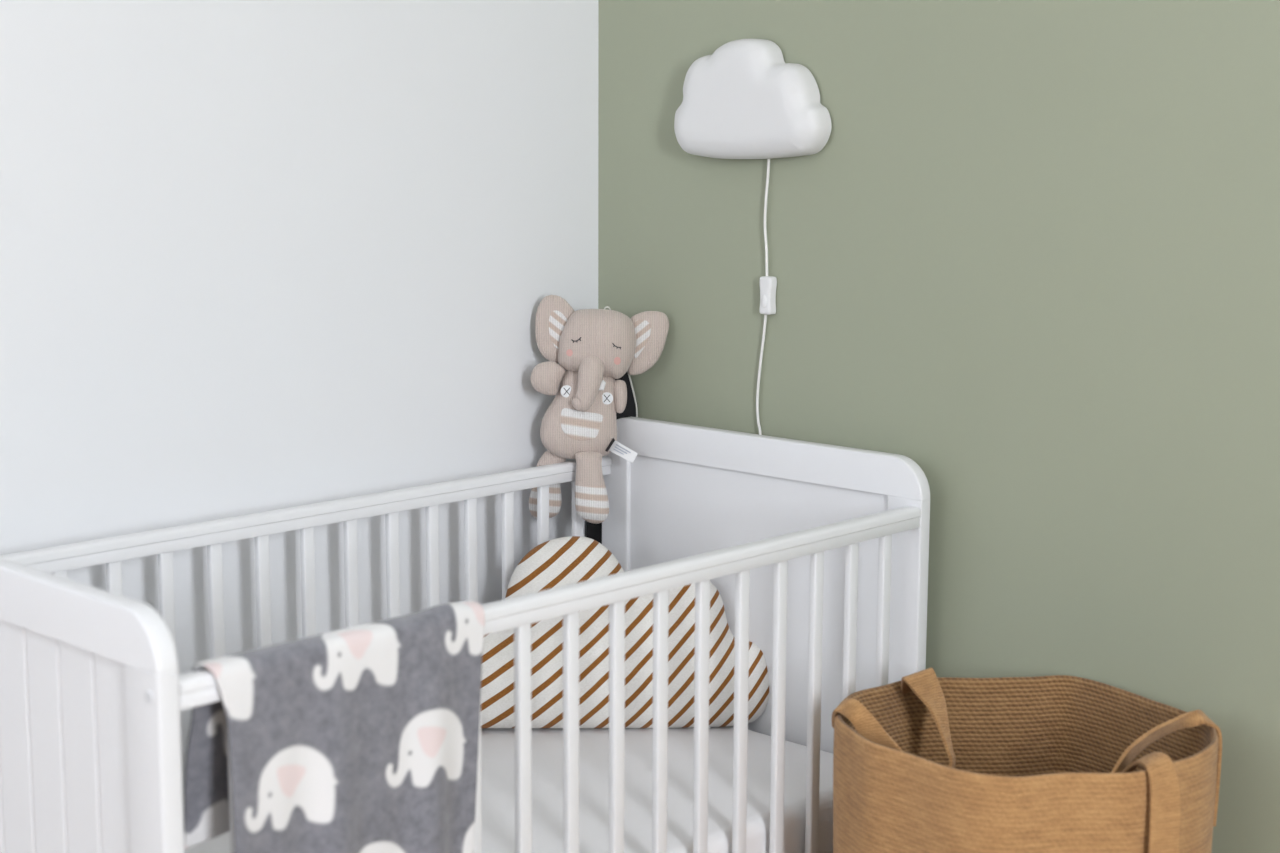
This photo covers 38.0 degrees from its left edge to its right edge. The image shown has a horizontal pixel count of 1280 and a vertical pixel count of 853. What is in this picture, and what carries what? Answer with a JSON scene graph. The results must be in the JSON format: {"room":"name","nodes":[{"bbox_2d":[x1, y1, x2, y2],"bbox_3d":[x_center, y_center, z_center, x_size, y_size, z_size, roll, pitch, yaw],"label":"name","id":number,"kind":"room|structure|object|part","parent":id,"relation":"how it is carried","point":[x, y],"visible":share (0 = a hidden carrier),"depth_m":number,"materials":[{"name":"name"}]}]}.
{"room":"children's room","nodes":[
{"label":"children's room","id":0,"kind":"room"},
{"bbox_2d":[0,0,597,814],"bbox_3d":[-1.706,-0.210,1.452,0.120,2.600,4.620,8,12,43],"label":"wall","id":1,"kind":"structure","parent":0,"point":[256,256],"depth_m":2.64,"materials":[{"name":"white paint"}]},
{"bbox_2d":[598,0,1279,852],"bbox_3d":[1.421,-0.242,1.746,4.240,2.600,0.120,8,12,43],"label":"wall","id":2,"kind":"structure","parent":0,"point":[1028,257],"depth_m":2.54,"materials":[{"name":"green paint"}]},
{"bbox_2d":[586,371,637,543],"bbox_3d":[-0.046,0.208,3.114,0.095,0.690,0.008,4,9,24],"label":"bag","id":3,"kind":"object","parent":2,"relation":"attached to","point":[593,531],"visible":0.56,"depth_m":3.06,"materials":[{"name":"black fabric"}]},
{"bbox_2d":[674,39,831,434],"bbox_3d":[0.160,0.049,2.882,0.285,1.275,0.054,8,12,43],"label":"lamp","id":4,"kind":"object","parent":2,"relation":"attached to","point":[742,100],"visible":0.95,"depth_m":2.77,"materials":[{"name":"white plastic"}]},
{"bbox_3d":[0.160,-0.492,2.799,0.285,0.179,0.050,8,12,43],"label":"lamp shade","id":5,"kind":"part","parent":4,"relation":"part of","materials":[{"name":"white plastic"}]},
{"bbox_3d":[0.186,0.253,2.915,0.021,0.862,0.004,8,12,43],"label":"cord","id":6,"kind":"part","parent":4,"relation":"part of","materials":[{"name":"white plastic"}]},
{"bbox_3d":[0.192,-0.326,2.822,0.010,0.201,0.004,8,12,43],"label":"cord","id":7,"kind":"part","parent":4,"relation":"part of","materials":[{"name":"white plastic"}]},
{"bbox_2d":[759,276,776,314],"bbox_3d":[0.194,-0.200,2.836,0.024,0.058,0.015,8,12,43],"label":"switch","id":8,"kind":"object","parent":4,"relation":"attached to","point":[768,284],"depth_m":2.83,"materials":[{"name":"white plastic"}]},
{"bbox_3d":[-0.178,1.336,0.293,4.240,0.100,4.740,8,12,43],"label":"floor","id":9,"kind":"structure","parent":0,"visible":0},
{"bbox_2d":[0,417,929,852],"bbox_3d":[-0.250,0.513,2.454,0.633,0.882,1.250,8,12,43],"label":"crib","id":10,"kind":"object","parent":9,"relation":"on","point":[816,555],"visible":0.61,"depth_m":2.43,"materials":[{"name":"white paint"}]},
{"bbox_3d":[-0.672,0.482,2.002,0.514,0.575,0.012,8,12,43],"label":"panel","id":11,"kind":"part","parent":10,"relation":"part of","materials":[{"name":"white paint"}]},
{"bbox_3d":[-0.670,0.170,1.955,0.633,0.057,0.024,8,12,43],"label":"footboard","id":12,"kind":"part","parent":10,"relation":"part of","materials":[{"name":"white paint"}]},
{"bbox_3d":[-0.465,0.636,1.825,0.060,0.825,0.024,8,12,43],"label":"post","id":13,"kind":"part","parent":10,"relation":"part of","materials":[{"name":"white paint"}]},
{"bbox_3d":[-0.469,0.118,2.607,0.024,0.014,1.199,8,12,43],"label":"rail","id":14,"kind":"part","parent":10,"relation":"part of","materials":[{"name":"white paint"}]},
{"bbox_3d":[-0.469,0.133,2.610,0.022,0.015,1.199,8,12,43],"label":"rail","id":15,"kind":"part","parent":10,"relation":"part of","materials":[{"name":"white paint"}]},
{"bbox_2d":[184,600,484,852],"bbox_3d":[-0.301,0.464,1.954,0.109,0.528,0.354,8,12,43],"label":"blanket","id":16,"kind":"object","parent":10,"relation":"hanging from","point":[364,738],"visible":0.99,"depth_m":1.89,"materials":[{"name":"grey fabric"}]},
{"bbox_2d":[185,726,832,852],"bbox_3d":[-0.250,0.582,2.467,0.578,0.118,1.194,8,12,43],"label":"mattress","id":17,"kind":"object","parent":10,"relation":"on","point":[497,744],"visible":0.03,"depth_m":2.58,"materials":[{"name":"white fabric"}]},
{"bbox_2d":[481,536,768,728],"bbox_3d":[-0.046,0.317,2.857,0.508,0.293,0.120,0,9,-4],"label":"pillow","id":18,"kind":"object","parent":17,"relation":"on","point":[558,562],"visible":0.64,"depth_m":2.82,"materials":[{"name":"white fabric"}]},
{"bbox_3d":[-0.028,0.197,2.195,0.022,0.015,1.199,8,12,43],"label":"rail","id":19,"kind":"part","parent":10,"relation":"part of","materials":[{"name":"white paint"}]},
{"bbox_3d":[-0.028,0.182,2.193,0.024,0.014,1.199,8,12,43],"label":"rail","id":20,"kind":"part","parent":10,"relation":"part of","materials":[{"name":"white paint"}]},
{"bbox_2d":[529,295,668,523],"bbox_3d":[-0.063,-0.026,2.961,0.226,0.361,0.099,-1,9,-7],"label":"elephant","id":21,"kind":"object","parent":10,"relation":"on","point":[596,348],"visible":0.96,"depth_m":2.94},
{"bbox_3d":[-0.146,-0.076,2.948,0.055,0.055,0.041,0,4,-1],"label":"arm","id":22,"kind":"part","parent":21,"relation":"part of"},
{"bbox_3d":[-0.145,0.063,2.991,0.056,0.054,0.030,0,4,-1],"label":"leg","id":23,"kind":"part","parent":21,"relation":"part of","materials":[{"name":"beige fabric"}]},
{"bbox_3d":[-0.079,0.066,2.951,0.048,0.053,0.038,0,4,-1],"label":"leg","id":24,"kind":"part","parent":21,"relation":"part of","materials":[{"name":"beige fabric"}]},
{"bbox_3d":[-0.032,-0.048,2.963,0.024,0.054,0.025,0,4,-1],"label":"arm","id":25,"kind":"part","parent":21,"relation":"part of"},
{"bbox_3d":[-0.035,0.447,3.093,0.060,0.825,0.024,8,12,43],"label":"post","id":26,"kind":"part","parent":10,"relation":"part of","materials":[{"name":"white paint"}]},
{"bbox_3d":[0.173,0.353,2.879,0.514,0.575,0.011,8,12,43],"label":"panel","id":27,"kind":"part","parent":10,"relation":"part of","materials":[{"name":"white paint"}]},
{"bbox_3d":[0.174,0.041,2.832,0.633,0.057,0.024,8,12,43],"label":"headboard","id":28,"kind":"part","parent":10,"relation":"part of","materials":[{"name":"white paint"}]},
{"bbox_3d":[0.380,0.507,2.702,0.060,0.825,0.024,8,12,43],"label":"post","id":29,"kind":"part","parent":10,"relation":"part of","materials":[{"name":"white paint"}]},
{"bbox_2d":[832,667,1221,852],"bbox_3d":[0.481,0.656,2.362,0.471,0.634,0.441,8,12,43],"label":"basket","id":30,"kind":"object","parent":9,"relation":"on","point":[924,762],"visible":1,"depth_m":2.25,"materials":[{"name":"brown wicker"}]},
{"bbox_3d":[0.334,0.426,2.416,0.141,0.200,0.252,8,12,43],"label":"handle","id":31,"kind":"part","parent":30,"relation":"part of","materials":[{"name":"fabric"}]},
{"bbox_3d":[0.592,0.486,2.176,0.041,0.226,0.090,-2,9,-12],"label":"handle","id":32,"kind":"part","parent":30,"relation":"part of","materials":[{"name":"fabric"}]},
{"bbox_3d":[0.638,0.430,2.270,0.213,0.148,0.048,-7,11,-38],"label":"handle","id":33,"kind":"part","parent":30,"relation":"part of","materials":[{"name":"fabric"}]}
]}

